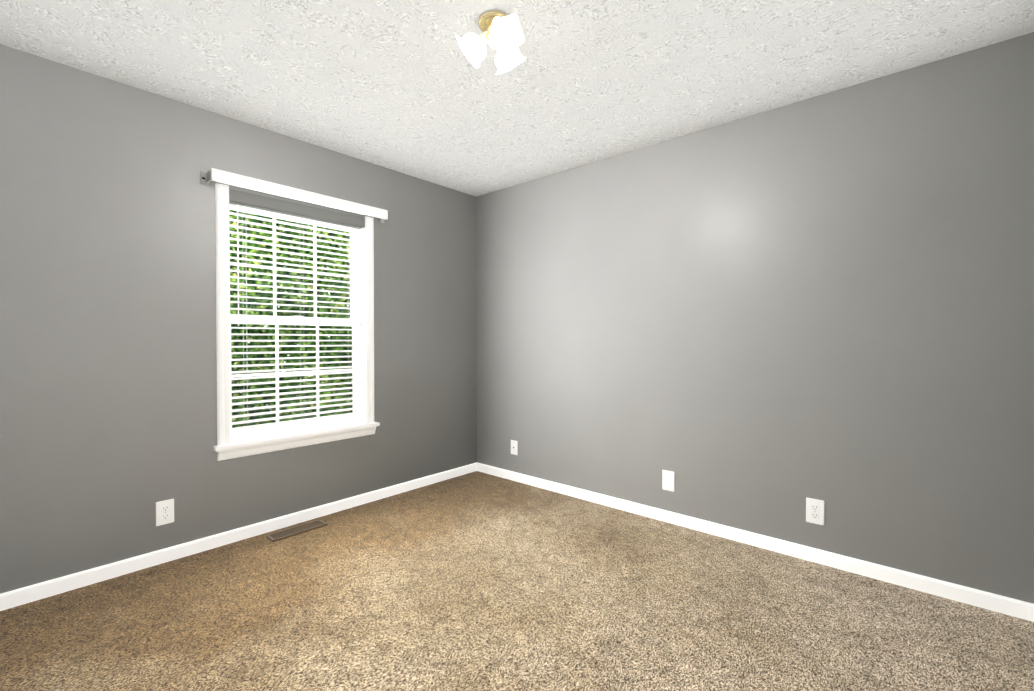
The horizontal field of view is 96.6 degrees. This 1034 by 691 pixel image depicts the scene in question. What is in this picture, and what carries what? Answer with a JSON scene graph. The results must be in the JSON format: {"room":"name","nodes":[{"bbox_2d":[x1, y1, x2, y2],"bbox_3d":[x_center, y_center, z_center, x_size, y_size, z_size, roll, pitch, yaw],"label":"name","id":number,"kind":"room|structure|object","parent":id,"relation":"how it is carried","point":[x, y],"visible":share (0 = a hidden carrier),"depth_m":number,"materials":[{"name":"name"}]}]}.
{"room":"empty bedroom","nodes":[
{"label":"empty bedroom","id":0,"kind":"room"},
{"bbox_2d":[0,44,476,593],"bbox_3d":[-1.501,-0.087,2.934,0.160,2.640,3.593,1,1,41],"label":"wall","id":1,"kind":"structure","parent":0,"point":[108,394],"depth_m":2.38,"materials":[{"name":"grey paint"}]},
{"bbox_2d":[156,499,173,525],"bbox_3d":[-1.849,0.877,2.421,0.011,0.126,0.078,1,1,41],"label":"electrical outlet","id":2,"kind":"object","parent":1,"relation":"attached to","point":[164,511],"visible":1,"depth_m":2.42,"materials":[{"name":"white plastic"}]},
{"bbox_2d":[0,463,475,610],"bbox_3d":[-1.437,1.098,2.891,0.013,0.071,3.210,1,1,41],"label":"baseboard","id":3,"kind":"structure","parent":1,"relation":"attached to","point":[17,597],"depth_m":2.53,"materials":[{"name":"white wood"}]},
{"bbox_2d":[201,168,387,222],"bbox_3d":[-1.325,-0.933,2.933,0.092,0.078,1.150,1,1,41],"label":"curtain rod","id":4,"kind":"object","parent":1,"relation":"attached to","point":[225,177],"visible":1,"depth_m":2.79,"materials":[{"name":"white"}]},
{"bbox_2d":[213,183,379,460],"bbox_3d":[-1.407,-0.133,3.002,0.201,1.560,1.035,1,1,41],"label":"window","id":5,"kind":"structure","parent":1,"relation":"in","point":[226,447],"depth_m":2.95,"materials":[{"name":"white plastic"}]},
{"bbox_2d":[229,189,364,439],"bbox_3d":[-1.390,-0.177,2.986,0.073,1.449,0.853,1,1,41],"label":"window blind","id":6,"kind":"object","parent":5,"relation":"attached to","point":[246,199],"visible":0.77,"depth_m":2.93,"materials":[{"name":"white plastic"}]},
{"bbox_2d":[0,471,1033,690],"bbox_3d":[-0.172,1.197,1.782,3.380,0.100,3.273,1,1,41],"label":"floor","id":7,"kind":"structure","parent":0,"point":[476,581],"depth_m":1.94,"materials":[{"name":"beige carpet"}]},
{"bbox_2d":[266,519,326,541],"bbox_3d":[-1.342,1.129,2.818,0.108,0.010,0.325,1,1,41],"label":"floor vent","id":8,"kind":"object","parent":7,"relation":"in","point":[289,532],"visible":0.98,"depth_m":2.81,"materials":[{"name":"brown metal"}]},
{"bbox_2d":[0,0,1033,196],"bbox_3d":[-0.172,-1.342,1.749,3.380,0.100,3.273,1,1,41],"label":"ceiling","id":9,"kind":"structure","parent":0,"point":[407,87],"depth_m":2.10,"materials":[{"name":"white paint"}]},
{"bbox_2d":[456,11,525,74],"bbox_3d":[-0.089,-1.079,1.844,0.400,0.430,0.400,1,1,41],"label":"light fixture","id":10,"kind":"object","parent":9,"relation":"hanging from","point":[503,32],"visible":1,"depth_m":1.81,"materials":[{"name":"white glass"}]},
{"bbox_2d":[477,32,1033,603],"bbox_3d":[0.962,-0.089,3.054,3.380,2.640,0.160,1,1,41],"label":"wall","id":11,"kind":"structure","parent":0,"point":[769,322],"depth_m":2.45,"materials":[{"name":"grey paint"}]},
{"bbox_2d":[511,440,517,454],"bbox_3d":[-0.025,0.846,3.822,0.075,0.118,0.009,1,1,41],"label":"outlet","id":12,"kind":"object","parent":11,"relation":"attached to","point":[514,447],"visible":1,"depth_m":3.81,"materials":[{"name":"white plastic"}]},
{"bbox_2d":[662,470,674,491],"bbox_3d":[0.969,0.865,2.949,0.080,0.128,0.008,1,1,41],"label":"electrical outlet","id":13,"kind":"object","parent":11,"relation":"attached to","point":[668,480],"visible":1,"depth_m":2.94,"materials":[{"name":"white plastic"}]},
{"bbox_2d":[476,462,1033,621],"bbox_3d":[0.905,1.096,3.005,3.380,0.071,0.013,1,1,41],"label":"baseboard","id":14,"kind":"structure","parent":11,"relation":"attached to","point":[910,580],"depth_m":2.45,"materials":[{"name":"white wood"}]},
{"bbox_2d":[806,497,823,525],"bbox_3d":[1.566,0.872,2.421,0.082,0.130,0.011,1,1,41],"label":"duplex electrical outlet","id":15,"kind":"object","parent":11,"relation":"attached to","point":[814,511],"visible":1,"depth_m":2.42,"materials":[{"name":"white plastic"}]},
{"label":"outside","id":16,"kind":"structure","parent":0,"visible":0},
{"bbox_2d":[229,210,352,427],"bbox_3d":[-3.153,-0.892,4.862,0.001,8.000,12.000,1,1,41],"label":"trees","id":17,"kind":"object","parent":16,"point":[259,306],"depth_m":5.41,"materials":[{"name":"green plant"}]}
]}

